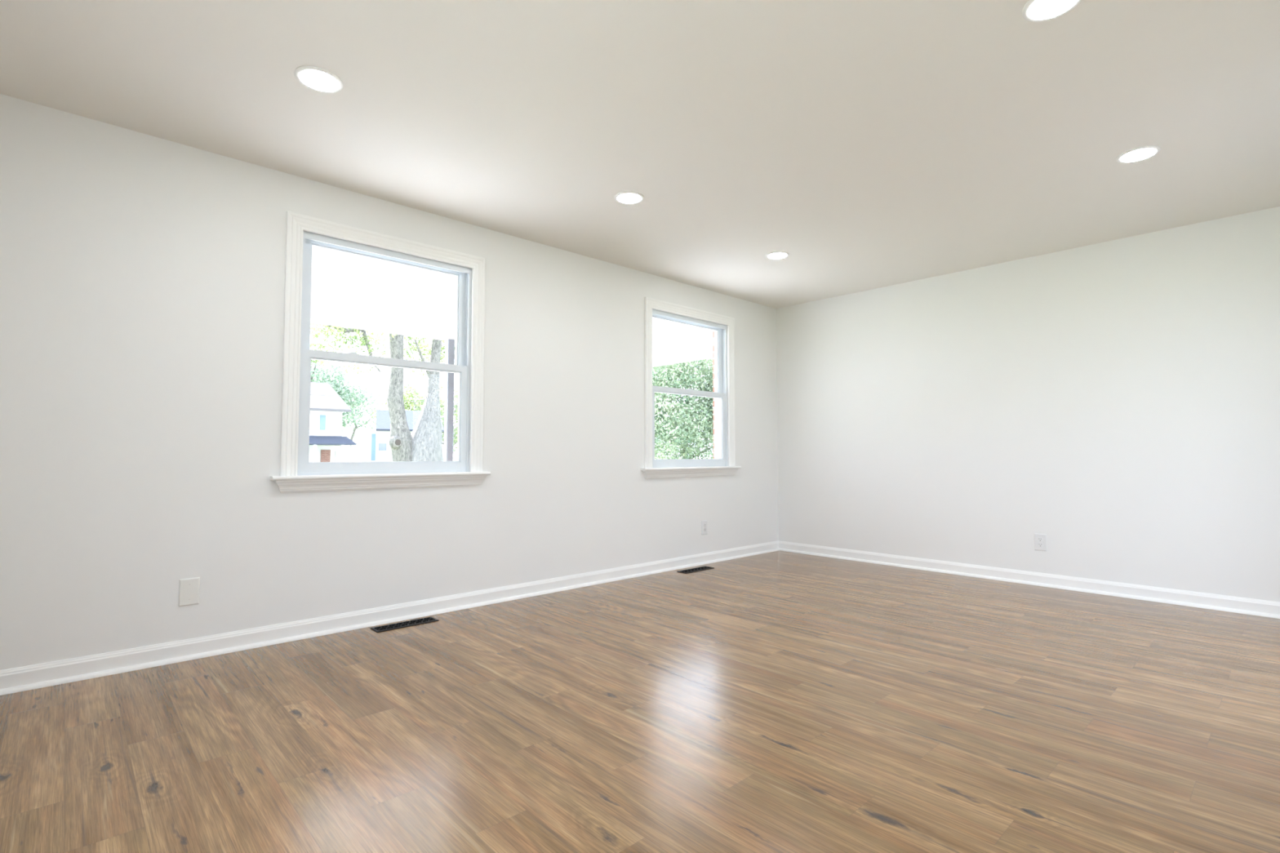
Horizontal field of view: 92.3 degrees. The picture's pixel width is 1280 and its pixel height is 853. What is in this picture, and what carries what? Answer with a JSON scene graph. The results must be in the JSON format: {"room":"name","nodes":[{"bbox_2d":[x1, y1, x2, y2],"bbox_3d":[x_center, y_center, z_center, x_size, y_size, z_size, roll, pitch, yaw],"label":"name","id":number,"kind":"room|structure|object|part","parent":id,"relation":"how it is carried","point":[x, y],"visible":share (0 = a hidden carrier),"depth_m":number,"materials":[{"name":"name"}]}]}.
{"room":"empty living room","nodes":[
{"label":"empty living room","id":0,"kind":"room"},
{"bbox_2d":[0,93,777,670],"bbox_3d":[-0.850,-0.011,4.216,6.260,2.560,0.130,2,-3,-43],"label":"wall","id":1,"kind":"structure","parent":0,"point":[142,276],"depth_m":3.05,"materials":[{"name":"paint"}]},
{"bbox_2d":[178,577,199,606],"bbox_3d":[-2.124,0.779,2.898,0.079,0.125,0.007,2,-3,-43],"label":"blank cover plate","id":2,"kind":"object","parent":1,"relation":"attached to","point":[188,588],"visible":1,"depth_m":2.90,"materials":[{"name":"plastic"}]},
{"bbox_2d":[270,210,490,493],"bbox_3d":[-1.484,-0.375,3.635,1.226,1.472,0.237,2,-3,-43],"label":"window","id":3,"kind":"structure","parent":1,"relation":"in","point":[297,474],"depth_m":3.50,"materials":[{"name":"white paint"}]},
{"bbox_3d":[-1.465,-0.071,3.606,0.969,0.659,0.034,2,-3,-43],"label":"sash","id":4,"kind":"part","parent":3,"relation":"part of","materials":[{"name":"white plastic"}]},
{"bbox_3d":[-1.493,-0.693,3.663,0.969,0.658,0.035,2,-3,-43],"label":"sash","id":5,"kind":"part","parent":3,"relation":"part of","materials":[{"name":"white plastic"}]},
{"bbox_3d":[-1.506,-0.378,3.663,0.996,1.310,0.166,2,-3,-43],"label":"frame","id":6,"kind":"part","parent":3,"relation":"part of","materials":[{"name":"white plastic"}]},
{"bbox_2d":[0,540,779,695],"bbox_3d":[-0.795,1.100,4.109,6.000,0.092,0.030,2,-3,-43],"label":"baseboard","id":7,"kind":"structure","parent":1,"relation":"attached to","point":[15,680],"depth_m":3.23,"materials":[{"name":"white paint"}]},
{"bbox_2d":[640,297,741,479],"bbox_3d":[0.411,-0.296,5.402,1.226,1.472,0.237,2,-3,-43],"label":"window","id":8,"kind":"structure","parent":1,"relation":"in","point":[685,468],"depth_m":5.43,"materials":[{"name":"white paint"}]},
{"bbox_3d":[0.402,-0.614,5.430,0.969,0.658,0.035,2,-3,-43],"label":"sash","id":9,"kind":"part","parent":8,"relation":"part of","materials":[{"name":"white plastic"}]},
{"bbox_3d":[0.430,0.007,5.372,0.969,0.659,0.034,2,-3,-43],"label":"sash","id":10,"kind":"part","parent":8,"relation":"part of","materials":[{"name":"white plastic"}]},
{"bbox_3d":[0.389,-0.300,5.430,0.996,1.310,0.166,2,-3,-43],"label":"frame","id":11,"kind":"part","parent":8,"relation":"part of","materials":[{"name":"white plastic"}]},
{"bbox_3d":[0.354,-0.303,5.467,1.112,1.380,0.024,2,-3,-43],"label":"outside trim","id":12,"kind":"part","parent":8,"relation":"part of","materials":[{"name":"white paint"}]},
{"bbox_2d":[701,520,707,534],"bbox_3d":[0.569,0.889,5.408,0.076,0.122,0.008,2,-3,-43],"label":"wall outlet","id":13,"kind":"object","parent":1,"relation":"attached to","point":[704,523],"visible":1,"depth_m":5.40,"materials":[{"name":"plastic"}]},
{"bbox_2d":[0,551,1279,852],"bbox_3d":[0.593,1.141,2.618,6.000,0.120,4.100,2,-3,-43],"label":"floor","id":14,"kind":"structure","parent":0,"point":[776,701],"depth_m":2.14,"materials":[{"name":"brown wood"}]},
{"bbox_2d":[370,616,439,632],"bbox_3d":[-1.322,1.114,3.466,0.350,0.006,0.104,2,-3,-43],"label":"floor vent","id":15,"kind":"object","parent":14,"relation":"in","point":[428,620],"visible":1,"depth_m":3.46,"materials":[{"name":"black metal"}]},
{"bbox_2d":[376,617,433,630],"bbox_3d":[-1.322,1.113,3.466,0.325,0.003,0.077,2,-3,-43],"label":"grille","id":16,"kind":"object","parent":15,"relation":"attached to","point":[424,620],"depth_m":3.46,"materials":[{"name":"black metal"}]},
{"bbox_2d":[676,565,714,573],"bbox_3d":[0.464,1.187,5.098,0.350,0.006,0.104,2,-3,-43],"label":"floor vent","id":17,"kind":"object","parent":14,"relation":"in","point":[702,568],"visible":1,"depth_m":5.08,"materials":[{"name":"black metal"}]},
{"bbox_2d":[682,566,710,572],"bbox_3d":[0.464,1.186,5.098,0.325,0.003,0.077,2,-3,-43],"label":"grille","id":18,"kind":"object","parent":17,"relation":"attached to","point":[702,568],"depth_m":5.10,"materials":[{"name":"black metal"}]},
{"bbox_2d":[0,0,1279,308],"bbox_3d":[0.594,-1.457,2.732,6.260,0.200,4.360,2,-3,-43],"label":"ceiling","id":19,"kind":"structure","parent":0,"point":[870,144],"depth_m":2.63,"materials":[{"name":"paint"}]},
{"bbox_2d":[293,66,343,93],"bbox_3d":[-1.266,-1.366,2.428,0.172,0.009,0.172,2,-3,-43],"label":"recessed light","id":20,"kind":"object","parent":19,"relation":"in","point":[316,78],"visible":1,"depth_m":2.41,"materials":[{"name":"white paint"}]},
{"bbox_2d":[614,191,644,204],"bbox_3d":[-0.062,-1.316,3.547,0.172,0.009,0.172,2,-3,-43],"label":"recessed light","id":21,"kind":"object","parent":19,"relation":"in","point":[628,197],"visible":1,"depth_m":3.53,"materials":[{"name":"white paint"}]},
{"bbox_2d":[765,251,789,259],"bbox_3d":[1.022,-1.270,4.575,0.172,0.009,0.172,2,-3,-43],"label":"recessed light","id":22,"kind":"object","parent":19,"relation":"in","point":[776,255],"visible":1,"depth_m":4.55,"materials":[{"name":"white paint"}]},
{"bbox_2d":[1022,0,1081,22],"bbox_3d":[1.352,-1.383,2.013,0.172,0.009,0.172,2,-3,-43],"label":"recessed light","id":23,"kind":"object","parent":19,"relation":"in","point":[1034,11],"visible":1,"depth_m":2.03,"materials":[{"name":"white paint"}]},
{"bbox_2d":[1115,145,1160,163],"bbox_3d":[2.455,-1.338,3.030,0.172,0.009,0.172,2,-3,-43],"label":"recessed light","id":24,"kind":"object","parent":19,"relation":"in","point":[1143,153],"visible":1,"depth_m":3.02,"materials":[{"name":"white paint"}]},
{"bbox_2d":[712,330,715,466],"bbox_3d":[-0.869,0.136,4.356,6.430,3.140,0.100,2,-3,-43],"label":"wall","id":25,"kind":"structure","parent":0,"point":[713,402],"depth_m":5.91,"materials":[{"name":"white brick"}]},
{"bbox_2d":[310,246,712,366],"bbox_3d":[-1.966,-1.136,4.678,7.330,0.492,1.784,2,-3,-43],"label":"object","id":26,"kind":"structure","parent":25,"relation":"attached to","point":[349,291],"depth_m":5.33,"materials":[{"name":"white paint"}]},
{"bbox_2d":[776,206,1279,602],"bbox_3d":[2.878,0.013,4.713,0.130,2.560,4.230,2,-3,-43],"label":"wall","id":27,"kind":"structure","parent":0,"point":[1117,402],"depth_m":4.43,"materials":[{"name":"paint"}]},
{"bbox_2d":[778,541,1279,618],"bbox_3d":[2.775,1.125,4.657,0.030,0.092,4.100,2,-3,-43],"label":"baseboard","id":28,"kind":"structure","parent":27,"relation":"attached to","point":[1258,607],"depth_m":4.40,"materials":[{"name":"white paint"}]},
{"bbox_2d":[1034,533,1046,551],"bbox_3d":[2.938,0.849,4.512,0.008,0.122,0.076,2,-3,-43],"label":"wall outlet","id":29,"kind":"object","parent":27,"relation":"attached to","point":[1040,540],"visible":1,"depth_m":4.51,"materials":[{"name":"plastic"}]},
{"label":"outside","id":30,"kind":"structure","parent":0,"visible":0},
{"bbox_2d":[311,382,457,393],"bbox_3d":[-8.457,-2.202,38.877,90.006,0.680,0.023,2,-3,-44],"label":"utility wire","id":31,"kind":"object","parent":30,"point":[311,382],"visible":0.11,"depth_m":32.93,"materials":[{"name":"black"}]},
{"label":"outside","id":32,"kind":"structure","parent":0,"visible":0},
{"bbox_2d":[310,394,457,404],"bbox_3d":[-8.457,-1.567,38.849,90.006,0.651,0.023,2,-3,-44],"label":"utility wire","id":33,"kind":"object","parent":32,"point":[310,394],"visible":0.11,"depth_m":32.82,"materials":[{"name":"black"}]},
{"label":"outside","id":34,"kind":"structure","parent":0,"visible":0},
{"bbox_2d":[344,457,713,474],"bbox_3d":[-31.756,4.777,70.889,280.000,0.300,300.000,2,-3,-43],"label":"ground","id":35,"kind":"structure","parent":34,"point":[455,459],"depth_m":144.44,"materials":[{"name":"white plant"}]},
{"bbox_2d":[308,382,356,475],"bbox_3d":[-22.560,0.083,36.350,7.934,6.046,10.300,2,-3,-43],"label":"house","id":36,"kind":"structure","parent":35,"relation":"on","point":[327,443],"depth_m":35.77,"materials":[{"name":"white"}]},
{"bbox_3d":[-18.764,-0.251,35.279,0.540,0.783,0.005,2,-3,-43],"label":"pane","id":37,"kind":"part","parent":36,"relation":"part of","materials":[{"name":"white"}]},
{"bbox_2d":[320,414,325,430],"bbox_3d":[-18.386,-0.235,35.642,0.300,0.861,0.050,2,-3,-43],"label":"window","id":38,"kind":"structure","parent":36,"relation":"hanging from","point":[322,417],"depth_m":35.62,"materials":[{"name":"blue glass"}]},
{"bbox_3d":[-18.249,2.216,35.656,0.513,1.727,0.060,2,-3,-43],"label":"brick panel","id":39,"kind":"part","parent":36,"relation":"part of","materials":[{"name":"brown brick"}]},
{"bbox_3d":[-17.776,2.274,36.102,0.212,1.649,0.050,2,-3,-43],"label":"door","id":40,"kind":"part","parent":36,"relation":"part of","materials":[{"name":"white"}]},
{"bbox_2d":[311,360,368,431],"bbox_3d":[-27.097,-1.167,50.685,8.344,9.915,7.592,2,-3,-43],"label":"tree","id":41,"kind":"object","parent":35,"relation":"on","point":[342,391],"visible":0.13,"depth_m":51.25,"materials":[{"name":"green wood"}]},
{"bbox_2d":[342,382,384,440],"bbox_3d":[-31.639,-0.172,68.274,7.210,9.478,7.214,2,-3,-43],"label":"tree","id":42,"kind":"object","parent":35,"relation":"on","point":[360,415],"visible":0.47,"depth_m":68.06,"materials":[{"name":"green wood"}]},
{"bbox_2d":[310,322,457,473],"bbox_3d":[-5.702,-3.186,15.722,7.387,11.457,4.360,2,-3,-43],"label":"oak tree","id":43,"kind":"object","parent":35,"relation":"on","point":[424,443],"visible":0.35,"depth_m":14.53,"materials":[{"name":"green plant"}]},
{"bbox_2d":[361,409,444,462],"bbox_3d":[-19.532,1.201,50.459,5.806,5.056,8.000,1,-3,-23],"label":"house","id":44,"kind":"structure","parent":35,"relation":"on","point":[375,446],"depth_m":46.62,"materials":[{"name":"white"}]},
{"bbox_2d":[371,433,375,460],"bbox_3d":[-20.093,1.556,46.362,0.295,2.023,0.050,1,-3,-23],"label":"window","id":45,"kind":"structure","parent":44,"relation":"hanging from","point":[373,435],"depth_m":46.33,"materials":[{"name":"blue glass"}]},
{"bbox_3d":[-19.512,1.545,46.591,0.571,0.571,0.010,1,-3,-23],"label":"pane","id":46,"kind":"part","parent":44,"relation":"part of","materials":[{"name":"blue glass"}]},
{"bbox_2d":[370,382,444,425],"bbox_3d":[-23.244,-0.105,64.937,8.815,9.072,8.255,2,-3,-43],"label":"tree","id":47,"kind":"object","parent":35,"relation":"on","point":[411,396],"visible":0.18,"depth_m":63.61,"materials":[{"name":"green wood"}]},
{"bbox_2d":[439,390,457,453],"bbox_3d":[-17.397,0.204,56.935,5.363,7.746,4.058,2,-3,-43],"label":"tree","id":48,"kind":"object","parent":35,"relation":"on","point":[455,397],"visible":0.16,"depth_m":56.27,"materials":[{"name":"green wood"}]},
{"bbox_2d":[652,358,713,467],"bbox_3d":[1.217,-0.352,17.703,5.303,5.402,5.364,2,-3,-38],"label":"hedge","id":49,"kind":"object","parent":35,"relation":"on","point":[687,420],"visible":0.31,"depth_m":16.38,"materials":[{"name":"green plant"}]},
{"bbox_3d":[-1.863,1.511,4.795,7.800,0.430,1.984,2,-3,-43],"label":"floor","id":50,"kind":"structure","parent":35,"relation":"on","visible":0},
{"bbox_2d":[444,337,454,472],"bbox_3d":[-1.806,0.251,5.813,0.115,2.178,0.115,2,-3,-43],"label":"porch post","id":51,"kind":"object","parent":50,"relation":"on","point":[450,343],"visible":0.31,"depth_m":5.81,"materials":[{"name":"white paint"}]}
]}

